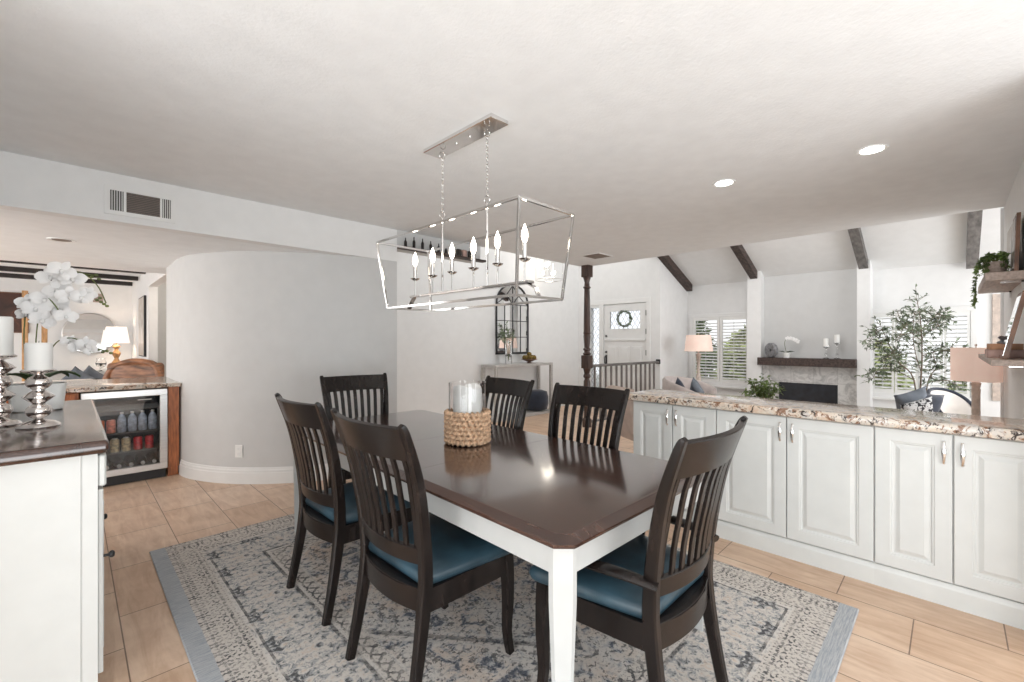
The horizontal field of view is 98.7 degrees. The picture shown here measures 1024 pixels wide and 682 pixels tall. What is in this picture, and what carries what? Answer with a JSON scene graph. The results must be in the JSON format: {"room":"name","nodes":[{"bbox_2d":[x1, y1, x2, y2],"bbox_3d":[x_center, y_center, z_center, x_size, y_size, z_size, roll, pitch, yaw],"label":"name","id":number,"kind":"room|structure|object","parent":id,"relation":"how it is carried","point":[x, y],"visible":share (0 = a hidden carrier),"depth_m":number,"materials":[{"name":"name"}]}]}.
{"room":"dining room","nodes":[
{"label":"dining room","id":0,"kind":"room"},
{"bbox_2d":[0,277,131,372],"bbox_3d":[-9.023,-0.030,8.457,5.600,2.700,0.120,0,0,-45],"label":"wall","id":1,"kind":"structure","parent":0,"point":[118,298],"depth_m":8.76,"materials":[{"name":"white paint"}]},
{"bbox_2d":[0,292,28,332],"bbox_3d":[-9.266,-0.526,8.105,0.498,0.750,0.034,0,0,-45],"label":"wall picture","id":2,"kind":"object","parent":1,"relation":"attached to","point":[8,307],"visible":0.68,"depth_m":8.12},
{"bbox_2d":[61,313,115,353],"bbox_3d":[-8.480,-0.152,8.854,0.070,0.823,0.824,0,0,44],"label":"round mirror","id":3,"kind":"object","parent":1,"relation":"attached to","point":[93,326],"visible":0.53,"depth_m":8.86,"materials":[{"name":"silver glass"}]},
{"bbox_2d":[0,262,141,282],"bbox_3d":[-7.142,-1.295,6.576,5.600,0.170,5.600,0,0,-45],"label":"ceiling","id":4,"kind":"structure","parent":0,"point":[1,263],"depth_m":7.77,"materials":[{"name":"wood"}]},
{"bbox_2d":[0,273,132,285],"bbox_3d":[-9.217,-1.173,7.683,3.930,0.075,0.100,0,0,-45],"label":"ceiling beam","id":5,"kind":"structure","parent":4,"relation":"attached to","point":[4,275],"depth_m":8.59,"materials":[{"name":"brown wood"}]},
{"bbox_2d":[0,266,137,280],"bbox_3d":[-8.439,-1.173,6.905,3.930,0.075,0.100,0,0,-45],"label":"ceiling beam","id":6,"kind":"structure","parent":4,"relation":"attached to","point":[2,268],"depth_m":7.78,"materials":[{"name":"wood"}]},
{"bbox_2d":[0,260,145,273],"bbox_3d":[-7.591,-1.173,6.056,3.930,0.075,0.100,0,0,-45],"label":"ceiling beam","id":7,"kind":"structure","parent":4,"relation":"attached to","point":[3,261],"depth_m":6.89,"materials":[{"name":"wood"}]},
{"bbox_2d":[132,272,165,362],"bbox_3d":[-6.109,0.020,7.467,0.120,2.600,5.400,0,0,-45],"label":"wall","id":8,"kind":"structure","parent":0,"point":[147,284],"depth_m":7.40,"materials":[{"name":"white paint"}]},
{"bbox_2d":[138,295,145,356],"bbox_3d":[-6.554,-0.255,7.800,0.038,1.050,0.840,0,0,-45],"label":"wall picture","id":9,"kind":"object","parent":8,"relation":"attached to","point":[142,300],"visible":1,"depth_m":7.61,"materials":[{"name":"black metal"}]},
{"bbox_2d":[0,209,322,273],"bbox_3d":[-4.214,-0.880,3.649,5.600,0.100,2.680,0,0,-45],"label":"ceiling","id":10,"kind":"structure","parent":0,"point":[23,235],"depth_m":3.82,"materials":[{"name":"paint"}]},
{"bbox_2d":[158,282,165,375],"bbox_3d":[-5.862,0.020,7.927,0.880,2.600,0.100,0,0,-45],"label":"wall","id":11,"kind":"structure","parent":0,"point":[162,288],"depth_m":7.65,"materials":[{"name":"grey paint"}]},
{"bbox_2d":[0,151,479,262],"bbox_3d":[-2.846,-1.054,3.094,6.750,0.449,0.200,0,0,-45],"label":"wall","id":12,"kind":"structure","parent":0,"point":[28,184],"depth_m":3.40,"materials":[{"name":"white paint"}]},
{"bbox_2d":[104,184,174,223],"bbox_3d":[-2.647,-0.973,3.142,0.390,0.196,0.012,0,0,-45],"label":"air vent","id":13,"kind":"object","parent":12,"relation":"in","point":[121,201],"visible":1,"depth_m":3.13,"materials":[{"name":"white metal"}]},
{"bbox_2d":[397,246,485,262],"bbox_3d":[-0.744,-0.971,4.973,1.180,0.015,0.115,0,0,-45],"label":"shelf","id":14,"kind":"object","parent":12,"relation":"attached to","point":[436,253],"visible":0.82,"depth_m":4.96,"materials":[{"name":"brown wood"}]},
{"bbox_2d":[166,251,396,471],"bbox_3d":[-2.630,0.244,4.496,2.783,2.151,0.811,0,0,9],"label":"wall","id":15,"kind":"structure","parent":0,"point":[244,328],"depth_m":4.14,"materials":[{"name":"grey paint"}]},
{"bbox_2d":[179,459,328,483],"bbox_3d":[-2.217,1.245,4.272,2.111,0.150,0.412,0,0,-7],"label":"baseboard","id":16,"kind":"structure","parent":15,"relation":"attached to","point":[206,473],"depth_m":4.08,"materials":[{"name":"white wood"}]},
{"bbox_2d":[397,247,578,413],"bbox_3d":[-0.403,-0.805,7.601,5.620,4.250,0.120,0,0,-45],"label":"wall","id":17,"kind":"structure","parent":0,"point":[435,349],"depth_m":7.22,"materials":[{"name":"white paint"}]},
{"bbox_2d":[495,286,528,354],"bbox_3d":[0.014,-0.395,7.906,0.830,1.260,0.021,0,0,-45],"label":"arched mirror","id":18,"kind":"object","parent":17,"relation":"attached to","point":[517,316],"visible":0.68,"depth_m":7.92,"materials":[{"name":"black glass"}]},
{"bbox_2d":[0,0,1023,266],"bbox_3d":[0.601,-1.220,1.803,8.000,0.120,6.500,0,0,-45],"label":"ceiling","id":19,"kind":"structure","parent":0,"point":[623,117],"depth_m":2.16,"materials":[{"name":"paint"}]},
{"bbox_2d":[376,113,574,311],"bbox_3d":[-0.277,-0.682,2.488,0.400,0.956,1.268,0,0,-45],"label":"lantern chandelier","id":20,"kind":"object","parent":19,"relation":"hanging from","point":[490,123],"visible":1,"depth_m":2.39,"materials":[{"name":"silver metal"}]},
{"bbox_2d":[712,179,735,187],"bbox_3d":[1.557,-1.157,3.230,0.160,0.007,0.160,0,0,-45],"label":"recessed light","id":21,"kind":"object","parent":19,"relation":"in","point":[725,182],"visible":1,"depth_m":3.23,"materials":[{"name":"white plastic"}]},
{"bbox_2d":[855,144,888,155],"bbox_3d":[2.181,-1.157,2.666,0.160,0.007,0.160,0,0,-45],"label":"recessed light","id":22,"kind":"object","parent":19,"relation":"in","point":[876,148],"visible":1,"depth_m":2.66,"materials":[{"name":"white plastic"}]},
{"bbox_2d":[98,405,1023,681],"bbox_3d":[-1.874,1.380,5.268,11.200,0.120,14.900,0,0,-45],"label":"floor","id":23,"kind":"structure","parent":0,"point":[896,636],"depth_m":2.23,"materials":[{"name":"beige wood"}]},
{"bbox_2d":[22,290,47,381],"bbox_3d":[-8.224,0.230,7.584,0.300,2.180,0.360,0,0,-39],"label":"stand","id":24,"kind":"object","parent":23,"relation":"on","point":[44,332],"visible":0.12,"depth_m":7.51,"materials":[{"name":"brown wood"}]},
{"bbox_2d":[13,379,92,382],"bbox_3d":[-7.723,0.970,6.940,1.650,0.700,0.850,0,0,-45],"label":"sofa","id":25,"kind":"object","parent":23,"relation":"on","point":[69,379],"visible":0.1,"depth_m":7.02,"materials":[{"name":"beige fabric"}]},
{"bbox_2d":[61,366,96,379],"bbox_3d":[-7.173,0.660,7.257,0.507,0.497,0.162,0,0,-45],"label":"throw pillow","id":26,"kind":"object","parent":25,"relation":"on","point":[84,375],"visible":0.24,"depth_m":7.25,"materials":[{"name":"grey fabric"}]},
{"bbox_2d":[0,399,114,681],"bbox_3d":[-2.268,0.843,2.003,0.610,0.955,1.640,0,0,-45],"label":"sideboard","id":27,"kind":"object","parent":23,"relation":"on","point":[53,479],"visible":1,"depth_m":1.56,"materials":[{"name":"white paint"}]},
{"bbox_2d":[0,355,22,427],"bbox_3d":[-2.208,0.212,1.894,0.136,0.305,0.136,0,0,-45],"label":"candle holder","id":28,"kind":"object","parent":27,"relation":"on","point":[6,381],"visible":0.98,"depth_m":1.89,"materials":[{"name":"silver metal"}]},
{"bbox_2d":[0,316,13,354],"bbox_3d":[-2.208,-0.026,1.894,0.084,0.173,0.084,0,0,-45],"label":"pillar candle","id":29,"kind":"object","parent":28,"relation":"on","point":[6,323],"visible":0.99,"depth_m":1.89,"materials":[{"name":"white wax"}]},
{"bbox_2d":[15,369,61,429],"bbox_3d":[-2.008,0.242,1.867,0.136,0.245,0.136,0,0,-45],"label":"candle holder","id":30,"kind":"object","parent":27,"relation":"on","point":[38,382],"visible":1,"depth_m":1.84,"materials":[{"name":"silver metal"}]},
{"bbox_2d":[24,343,52,369],"bbox_3d":[-2.008,0.059,1.867,0.084,0.121,0.084,0,0,-45],"label":"pillar candle","id":31,"kind":"object","parent":30,"relation":"on","point":[37,356],"visible":1,"depth_m":1.84,"materials":[{"name":"white wax"}]},
{"bbox_2d":[6,262,112,412],"bbox_3d":[-2.372,-0.021,2.327,0.542,0.772,0.285,0,0,-6],"label":"orchid plant","id":32,"kind":"object","parent":27,"relation":"on","point":[53,299],"visible":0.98,"depth_m":2.25,"materials":[{"name":"white plant"}]},
{"bbox_2d":[9,370,105,381],"bbox_3d":[-8.726,0.955,8.231,2.340,0.730,0.560,0,0,-45],"label":"sideboard","id":33,"kind":"object","parent":23,"relation":"on","point":[60,376],"visible":0.02,"depth_m":8.13,"materials":[{"name":"white paint"}]},
{"bbox_2d":[103,327,129,362],"bbox_3d":[-7.865,0.155,8.750,0.400,0.870,0.400,0,0,-45],"label":"table lamp","id":34,"kind":"object","parent":33,"relation":"on","point":[116,335],"visible":0.8,"depth_m":8.66,"materials":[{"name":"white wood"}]},
{"bbox_2d":[6,387,178,475],"bbox_3d":[-4.191,0.885,3.871,1.948,0.870,0.638,0,0,-45],"label":"bar cabinet","id":35,"kind":"object","parent":23,"relation":"on","point":[173,392],"visible":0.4,"depth_m":4.32,"materials":[{"name":"brown wood"}]},
{"bbox_2d":[6,376,181,392],"bbox_3d":[-4.347,0.429,4.004,2.015,0.038,1.090,0,0,-45],"label":"countertop","id":36,"kind":"structure","parent":35,"relation":"on","point":[76,386],"depth_m":4.25,"materials":[{"name":"stone"}]},
{"bbox_2d":[80,387,167,486],"bbox_3d":[-3.755,0.885,4.257,0.600,0.861,0.590,0,0,-45],"label":"beverage fridge","id":37,"kind":"object","parent":23,"relation":"on","point":[134,421],"visible":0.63,"depth_m":4.10,"materials":[{"name":"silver metal"}]},
{"bbox_2d":[102,358,163,378],"bbox_3d":[-5.903,0.797,6.646,0.934,1.046,0.792,0,0,-9],"label":"leather armchair","id":38,"kind":"object","parent":23,"relation":"on","point":[134,367],"visible":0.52,"depth_m":6.92,"materials":[{"name":"brown leather"}]},
{"bbox_2d":[149,512,858,681],"bbox_3d":[-0.279,1.313,2.443,2.380,0.011,3.210,0,0,-45],"label":"area rug","id":39,"kind":"object","parent":23,"relation":"on","point":[236,618],"visible":0.51,"depth_m":2.00,"materials":[{"name":"grey fabric"}]},
{"bbox_2d":[274,393,411,625],"bbox_3d":[-0.869,0.791,2.333,0.542,1.037,0.626,0,0,44],"label":"dining chair","id":40,"kind":"object","parent":39,"relation":"on","point":[330,515],"visible":0.84,"depth_m":2.11,"materials":[{"name":"brown wood"}]},
{"bbox_2d":[305,482,409,523],"bbox_3d":[-0.811,0.847,2.392,0.517,0.078,0.460,0,0,44],"label":"seat cushion","id":41,"kind":"object","parent":40,"relation":"on","point":[348,515],"depth_m":2.22,"materials":[{"name":"blue leather"}]},
{"bbox_2d":[320,373,388,487],"bbox_3d":[-1.137,0.791,3.416,0.592,1.037,0.626,0,0,-38],"label":"dining chair","id":42,"kind":"object","parent":39,"relation":"on","point":[334,384],"visible":0.3,"depth_m":3.60,"materials":[{"name":"brown wood"}]},
{"bbox_2d":[330,408,513,681],"bbox_3d":[-0.360,0.791,1.810,0.542,1.037,0.626,0,0,44],"label":"dining chair","id":43,"kind":"object","parent":39,"relation":"on","point":[426,563],"visible":0.94,"depth_m":1.64,"materials":[{"name":"brown wood"}]},
{"bbox_2d":[368,513,510,583],"bbox_3d":[-0.302,0.847,1.869,0.517,0.078,0.460,0,0,44],"label":"seat cushion","id":44,"kind":"object","parent":43,"relation":"on","point":[459,554],"depth_m":1.72,"materials":[{"name":"blue leather"}]},
{"bbox_2d":[429,375,534,513],"bbox_3d":[-0.223,0.791,3.122,0.626,1.037,0.542,0,0,-40],"label":"dining chair","id":45,"kind":"object","parent":39,"relation":"on","point":[518,388],"visible":0.37,"depth_m":3.25,"materials":[{"name":"brown wood"}]},
{"bbox_2d":[293,410,704,681],"bbox_3d":[-0.311,0.944,2.517,1.080,0.728,2.460,0,0,-44],"label":"dining table","id":46,"kind":"object","parent":39,"relation":"on","point":[558,505],"visible":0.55,"depth_m":1.70,"materials":[{"name":"brown wood"}]},
{"bbox_2d":[443,380,490,446],"bbox_3d":[-0.255,0.407,2.517,0.272,0.344,0.272,0,0,34],"label":"hurricane candle holder","id":47,"kind":"object","parent":46,"relation":"on","point":[467,420],"visible":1,"depth_m":2.42,"materials":[{"name":"wicker"}]},
{"bbox_2d":[548,383,629,449],"bbox_3d":[0.293,0.791,2.521,0.626,1.037,0.542,0,0,-45],"label":"dining chair","id":48,"kind":"object","parent":39,"relation":"on","point":[616,400],"visible":0.34,"depth_m":2.69,"materials":[{"name":"brown wood"}]},
{"bbox_2d":[529,415,747,681],"bbox_3d":[0.479,0.791,1.613,0.626,1.037,0.592,0,0,45],"label":"armchair","id":49,"kind":"object","parent":39,"relation":"on","point":[647,594],"visible":0.83,"depth_m":1.43,"materials":[{"name":"brown wood"}]},
{"bbox_2d":[529,534,703,618],"bbox_3d":[0.421,0.847,1.672,0.460,0.078,0.581,0,0,45],"label":"seat cushion","id":50,"kind":"object","parent":49,"relation":"on","point":[611,597],"depth_m":1.49,"materials":[{"name":"blue leather"}]},
{"bbox_2d":[481,362,552,421],"bbox_3d":[0.120,0.858,7.757,1.440,0.925,0.360,0,0,-45],"label":"console table","id":51,"kind":"object","parent":23,"relation":"on","point":[529,413],"visible":0.56,"depth_m":7.72,"materials":[{"name":"grey wood"}]},
{"bbox_2d":[497,321,514,363],"bbox_3d":[-0.102,0.021,7.557,0.337,0.749,0.434,0,0,-6],"label":"flower vase","id":52,"kind":"object","parent":51,"relation":"on","point":[508,344],"visible":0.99,"depth_m":7.50,"materials":[{"name":"clear glass"}]},
{"bbox_2d":[491,409,549,421],"bbox_3d":[0.120,1.295,7.757,1.440,0.050,0.360,0,0,-45],"label":"shelf","id":53,"kind":"object","parent":51,"relation":"attached to","point":[529,413],"depth_m":7.76,"materials":[{"name":"grey wood"}]},
{"bbox_2d":[527,389,547,410],"bbox_3d":[0.453,1.079,8.061,0.430,0.372,0.430,0,0,-45],"label":"pouf","id":54,"kind":"object","parent":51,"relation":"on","point":[538,401],"visible":0.83,"depth_m":7.88,"materials":[{"name":"blue fabric"}]},
{"bbox_2d":[581,265,592,427],"bbox_3d":[1.153,0.080,6.767,0.140,2.480,0.140,0,0,-45],"label":"turned column","id":55,"kind":"structure","parent":23,"relation":"on","point":[586,270],"depth_m":6.73,"materials":[{"name":"brown wood"}]},
{"bbox_2d":[592,359,659,421],"bbox_3d":[1.950,0.797,7.429,1.930,0.925,0.090,0,0,-41],"label":"stair railing","id":56,"kind":"object","parent":55,"relation":"attached to","point":[657,361],"visible":0.65,"depth_m":7.40,"materials":[{"name":"brown wood"}]},
{"bbox_2d":[606,385,633,440],"bbox_3d":[1.366,0.900,4.635,0.624,0.842,0.520,0,0,-16],"label":"accent chair","id":57,"kind":"object","parent":23,"relation":"on","point":[627,427],"visible":0.12,"depth_m":4.44,"materials":[{"name":"beige fabric"}]},
{"bbox_2d":[633,401,716,518],"bbox_3d":[1.285,0.888,3.315,0.415,0.864,0.621,0,0,-45],"label":"base cabinet","id":58,"kind":"object","parent":23,"relation":"on","point":[657,427],"visible":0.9,"depth_m":3.22,"materials":[{"name":"white paint"}]},
{"bbox_2d":[716,410,874,583],"bbox_3d":[1.797,0.888,2.803,0.415,0.864,0.827,0,0,-45],"label":"base cabinet","id":59,"kind":"object","parent":23,"relation":"on","point":[801,490],"visible":0.95,"depth_m":2.62,"materials":[{"name":"white paint"}]},
{"bbox_2d":[628,389,1023,441],"bbox_3d":[1.783,0.430,2.831,0.475,0.051,2.118,0,0,-45],"label":"countertop","id":60,"kind":"structure","parent":59,"relation":"on","point":[1011,429],"depth_m":2.52,"materials":[{"name":"beige stone"}]},
{"bbox_2d":[874,426,1023,629],"bbox_3d":[2.307,0.888,2.293,0.415,0.864,0.616,0,0,-45],"label":"base cabinet","id":61,"kind":"object","parent":23,"relation":"on","point":[949,508],"visible":0.99,"depth_m":2.18,"materials":[{"name":"white paint"}]},
{"bbox_3d":[4.069,1.095,3.858,0.360,0.450,0.360,0,0,-45],"label":"side table","id":62,"kind":"object","parent":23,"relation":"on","visible":0},
{"bbox_2d":[950,344,1002,415],"bbox_3d":[4.069,0.448,3.858,0.320,0.845,0.320,0,0,-45],"label":"table lamp","id":63,"kind":"object","parent":62,"relation":"on","point":[965,364],"visible":0.66,"depth_m":3.80,"materials":[{"name":"fabric"}]},
{"bbox_3d":[2.603,1.110,4.600,0.400,0.420,0.400,0,0,-45],"label":"side table","id":64,"kind":"object","parent":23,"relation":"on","visible":0},
{"bbox_2d":[739,373,784,398],"bbox_3d":[2.623,0.616,4.592,0.430,0.567,0.429,0,0,-45],"label":"leafy plant","id":65,"kind":"object","parent":64,"relation":"on","point":[761,391],"visible":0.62,"depth_m":4.54,"materials":[{"name":"green plant"}]},
{"bbox_2d":[579,257,653,388],"bbox_3d":[2.058,-0.780,8.775,0.120,4.200,1.700,0,0,-45],"label":"wall","id":66,"kind":"structure","parent":0,"point":[633,278],"depth_m":8.67,"materials":[{"name":"white paint"}]},
{"bbox_2d":[592,308,598,386],"bbox_3d":[1.736,0.260,9.076,0.010,1.880,0.220,0,0,-45],"label":"window","id":67,"kind":"structure","parent":66,"relation":"in","point":[595,311],"depth_m":9.08,"materials":[{"name":"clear glass"}]},
{"bbox_2d":[589,297,650,389],"bbox_3d":[2.068,0.250,8.673,0.020,2.140,1.420,0,0,-45],"label":"trim","id":68,"kind":"structure","parent":66,"relation":"attached to","point":[647,300],"depth_m":8.54,"materials":[{"name":"white wood"}]},
{"bbox_2d":[604,303,645,391],"bbox_3d":[2.187,0.297,8.558,0.126,2.035,0.930,0,0,-45],"label":"door","id":69,"kind":"structure","parent":66,"relation":"in","point":[627,344],"depth_m":8.55,"materials":[{"name":"white wood"}]},
{"bbox_2d":[654,257,687,388],"bbox_3d":[3.127,-0.630,8.555,1.320,4.500,0.124,0,0,-45],"label":"wall","id":70,"kind":"structure","parent":0,"point":[670,298],"depth_m":8.29,"materials":[{"name":"white paint"}]},
{"bbox_2d":[764,268,856,358],"bbox_3d":[4.989,-0.410,7.386,0.100,1.460,1.330,0,0,-45],"label":"wall","id":71,"kind":"structure","parent":0,"point":[811,308],"depth_m":7.31,"materials":[{"name":"grey paint"}]},
{"bbox_2d":[669,207,1003,285],"bbox_3d":[4.497,-1.776,5.841,3.220,1.452,5.900,0,0,-45],"label":"ceiling","id":72,"kind":"structure","parent":0,"point":[937,240],"depth_m":6.53,"materials":[{"name":"white paint"}]},
{"bbox_2d":[658,255,691,290],"bbox_3d":[2.486,-1.704,7.739,3.020,1.418,0.116,0,0,-45],"label":"ceiling beam","id":73,"kind":"structure","parent":72,"relation":"attached to","point":[666,260],"depth_m":8.32,"materials":[{"name":"brown wood"}]},
{"bbox_2d":[730,245,756,278],"bbox_3d":[3.281,-1.755,6.774,2.780,1.318,0.116,0,0,-45],"label":"ceiling beam","id":74,"kind":"structure","parent":72,"relation":"attached to","point":[739,251],"depth_m":7.38,"materials":[{"name":"brown wood"}]},
{"bbox_2d":[848,228,867,268],"bbox_3d":[4.356,-1.755,5.699,2.780,1.318,0.116,0,0,-45],"label":"ceiling beam","id":75,"kind":"structure","parent":72,"relation":"attached to","point":[856,237],"depth_m":6.29,"materials":[{"name":"wood"}]},
{"bbox_2d":[966,210,982,268],"bbox_3d":[5.250,-1.704,4.974,3.020,1.418,0.116,0,0,-45],"label":"ceiling beam","id":76,"kind":"structure","parent":72,"relation":"attached to","point":[974,224],"depth_m":5.53,"materials":[{"name":"wood"}]},
{"bbox_2d":[688,260,999,416],"bbox_3d":[5.549,0.170,6.963,0.145,2.900,5.800,0,0,-45],"label":"wall","id":77,"kind":"structure","parent":0,"point":[950,284],"depth_m":6.45,"materials":[{"name":"white paint"}]},
{"bbox_2d":[689,312,746,389],"bbox_3d":[4.004,0.180,8.452,0.176,1.420,1.210,0,0,-45],"label":"window","id":78,"kind":"structure","parent":77,"relation":"in","point":[714,384],"depth_m":8.46,"materials":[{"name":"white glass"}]},
{"bbox_2d":[693,317,719,381],"bbox_3d":[3.808,0.165,8.620,0.063,1.250,0.507,0,0,-45],"label":"window shutter","id":79,"kind":"object","parent":78,"relation":"attached to","point":[705,378],"visible":0.84,"depth_m":8.57,"materials":[{"name":"white wood"}]},
{"bbox_2d":[720,316,746,383],"bbox_3d":[4.172,0.165,8.255,0.063,1.250,0.507,0,0,-45],"label":"window shutter","id":80,"kind":"object","parent":78,"relation":"attached to","point":[722,379],"visible":0.98,"depth_m":8.27,"materials":[{"name":"white wood"}]},
{"bbox_2d":[747,260,872,406],"bbox_3d":[4.897,0.195,7.336,0.300,2.850,1.710,0,0,-45],"label":"trim","id":81,"kind":"structure","parent":77,"relation":"attached to","point":[755,287],"depth_m":6.73,"materials":[{"name":"white paint"}]},
{"bbox_2d":[872,305,977,400],"bbox_3d":[5.981,0.200,6.476,0.176,1.380,1.240,0,0,-45],"label":"window","id":82,"kind":"structure","parent":77,"relation":"in","point":[973,312],"depth_m":6.47,"materials":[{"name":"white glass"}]},
{"bbox_2d":[873,313,893,392],"bbox_3d":[5.685,0.185,6.742,0.063,1.210,0.257,0,0,-45],"label":"window shutter","id":83,"kind":"object","parent":82,"relation":"attached to","point":[878,316],"visible":0.58,"depth_m":6.73,"materials":[{"name":"white wood"}]},
{"bbox_2d":[895,312,917,393],"bbox_3d":[5.872,0.185,6.555,0.063,1.210,0.257,0,0,-45],"label":"window shutter","id":84,"kind":"object","parent":82,"relation":"attached to","point":[897,389],"visible":0.44,"depth_m":6.54,"materials":[{"name":"white wood"}]},
{"bbox_2d":[919,312,942,387],"bbox_3d":[6.060,0.185,6.367,0.063,1.210,0.257,0,0,-45],"label":"window shutter","id":85,"kind":"object","parent":82,"relation":"attached to","point":[924,313],"visible":0.27,"depth_m":6.35,"materials":[{"name":"white wood"}]},
{"bbox_2d":[944,311,969,397],"bbox_3d":[6.247,0.185,6.180,0.063,1.210,0.257,0,0,-45],"label":"window shutter","id":86,"kind":"object","parent":82,"relation":"attached to","point":[965,393],"visible":0.49,"depth_m":6.16,"materials":[{"name":"white wood"}]},
{"bbox_2d":[1004,158,1023,418],"bbox_3d":[3.327,0.080,2.789,2.850,2.480,0.120,0,0,-45],"label":"wall","id":87,"kind":"structure","parent":0,"point":[1013,376],"depth_m":3.13,"materials":[{"name":"white paint"}]},
{"bbox_2d":[978,270,1023,297],"bbox_3d":[3.443,-0.381,3.112,1.070,0.102,0.172,0,0,-45],"label":"wall shelf","id":88,"kind":"object","parent":87,"relation":"attached to","point":[994,282],"visible":1,"depth_m":2.81,"materials":[{"name":"beige wood"}]},
{"bbox_2d":[970,251,1010,308],"bbox_3d":[3.226,-0.414,2.975,0.206,0.393,0.192,0,0,-45],"label":"trailing plant","id":89,"kind":"object","parent":88,"relation":"on","point":[987,266],"visible":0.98,"depth_m":2.94,"materials":[{"name":"green plant"}]},
{"bbox_2d":[1007,221,1012,270],"bbox_3d":[3.470,-0.617,3.063,0.400,0.370,0.023,0,0,-45],"label":"frame","id":90,"kind":"object","parent":88,"relation":"on","point":[1009,232],"visible":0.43,"depth_m":3.03,"materials":[{"name":"white wood"}]},
{"bbox_2d":[1010,212,1020,270],"bbox_3d":[3.203,-0.612,2.800,0.250,0.360,0.031,0,0,-45],"label":"frame","id":91,"kind":"object","parent":88,"relation":"on","point":[1016,225],"visible":0.82,"depth_m":2.72,"materials":[{"name":"brown wood"}]},
{"bbox_2d":[978,354,1023,366],"bbox_3d":[3.203,0.142,2.872,1.590,0.083,0.172,0,0,-45],"label":"wall shelf","id":92,"kind":"object","parent":87,"relation":"attached to","point":[1011,362],"visible":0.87,"depth_m":2.35,"materials":[{"name":"beige wood"}]},
{"bbox_2d":[985,349,1023,357],"bbox_3d":[3.001,0.076,2.684,0.260,0.050,0.151,0,0,-45],"label":"book","id":93,"kind":"object","parent":92,"relation":"on","point":[989,353],"visible":0.7,"depth_m":2.61,"materials":[{"name":"paper"}]},
{"bbox_2d":[987,344,1023,349],"bbox_3d":[2.987,0.034,2.670,0.131,0.035,0.230,0,0,43],"label":"book","id":94,"kind":"object","parent":93,"relation":"on","point":[989,346],"visible":0.76,"depth_m":2.60,"materials":[{"name":"paper"}]},
{"bbox_2d":[999,291,1023,359],"bbox_3d":[2.809,-0.084,2.466,0.260,0.370,0.094,0,0,-45],"label":"frame","id":95,"kind":"object","parent":92,"relation":"on","point":[1019,304],"visible":0.96,"depth_m":2.39,"materials":[{"name":"mirror"}]},
{"bbox_2d":[1000,208,1003,417],"bbox_3d":[4.289,0.080,3.840,0.025,2.480,0.035,0,0,-45],"label":"trim","id":96,"kind":"structure","parent":87,"relation":"attached to","point":[1001,209],"depth_m":3.83,"materials":[{"name":"wood"}]},
{"bbox_2d":[1010,217,1015,270],"bbox_3d":[3.197,-0.612,2.807,0.210,0.320,0.013,0,0,-45],"label":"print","id":97,"kind":"object","parent":87,"relation":"attached to","point":[1013,244],"depth_m":2.77},
{"bbox_3d":[4.720,1.680,5.675,3.300,0.120,6.150,0,0,-45],"label":"floor","id":98,"kind":"structure","parent":0,"visible":0},
{"bbox_2d":[662,376,716,393],"bbox_3d":[2.814,1.098,6.939,0.833,1.047,0.940,0,0,44],"label":"barrel armchair","id":99,"kind":"object","parent":98,"relation":"on","point":[668,382],"visible":0.26,"depth_m":7.12,"materials":[{"name":"grey fabric"}]},
{"bbox_2d":[762,365,856,404],"bbox_3d":[4.854,1.018,7.251,0.470,1.205,1.320,0,0,-45],"label":"fireplace","id":100,"kind":"object","parent":98,"relation":"on","point":[833,385],"visible":0.3,"depth_m":7.19,"materials":[{"name":"stone"}]},
{"bbox_2d":[757,357,856,367],"bbox_3d":[4.846,0.350,7.274,0.260,0.130,1.365,0,0,-45],"label":"mantel shelf","id":101,"kind":"object","parent":100,"relation":"on","point":[779,361],"visible":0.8,"depth_m":7.14,"materials":[{"name":"brown wood"}]},
{"bbox_2d":[765,343,777,357],"bbox_3d":[4.483,0.159,7.609,0.080,0.253,0.250,0,0,-11],"label":"disc sculpture","id":102,"kind":"object","parent":101,"relation":"on","point":[771,349],"visible":1,"depth_m":7.56,"materials":[{"name":"grey ceramic"}]},
{"bbox_2d":[854,284,970,390],"bbox_3d":[5.408,0.420,6.055,1.479,2.399,0.783,0,0,0],"label":"tree","id":103,"kind":"object","parent":98,"relation":"on","point":[918,328],"visible":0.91,"depth_m":5.96,"materials":[{"name":"green plant"}]},
{"bbox_2d":[926,387,980,415],"bbox_3d":[5.224,1.095,5.190,0.660,1.053,0.700,0,0,0],"label":"barrel armchair","id":104,"kind":"object","parent":98,"relation":"on","point":[954,402],"visible":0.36,"depth_m":5.34,"materials":[{"name":"beige fabric"}]},
{"bbox_3d":[4.580,1.300,5.000,0.500,0.640,0.600,0,0,0],"label":"bench","id":105,"kind":"object","parent":98,"relation":"on","visible":0},
{"bbox_2d":[894,386,926,408],"bbox_3d":[4.500,0.720,4.950,0.451,0.446,0.154,0,0,4],"label":"throw pillow","id":106,"kind":"object","parent":105,"relation":"on","point":[920,393],"visible":0.36,"depth_m":4.89,"materials":[{"name":"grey fabric"}]},
{"bbox_2d":[900,396,932,411],"bbox_3d":[4.418,0.775,4.800,0.403,0.356,0.151,0,0,4],"label":"throw pillow","id":107,"kind":"object","parent":105,"relation":"on","point":[925,404],"visible":0.47,"depth_m":4.74,"materials":[{"name":"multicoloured fabric"}]},
{"bbox_2d":[924,394,943,411],"bbox_3d":[4.646,0.740,4.950,0.385,0.379,0.150,0,0,-2],"label":"throw pillow","id":108,"kind":"object","parent":105,"relation":"on","point":[937,400],"visible":0.27,"depth_m":4.89,"materials":[{"name":"blue fabric"}]},
{"bbox_3d":[3.306,1.310,7.800,0.560,0.620,0.560,0,0,-45],"label":"side table","id":109,"kind":"object","parent":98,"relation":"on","visible":0},
{"bbox_2d":[684,333,712,380],"bbox_3d":[3.306,0.430,7.800,0.470,1.140,0.470,0,0,-45],"label":"table lamp","id":110,"kind":"object","parent":109,"relation":"on","point":[698,342],"visible":0.77,"depth_m":7.64,"materials":[{"name":"fabric"}]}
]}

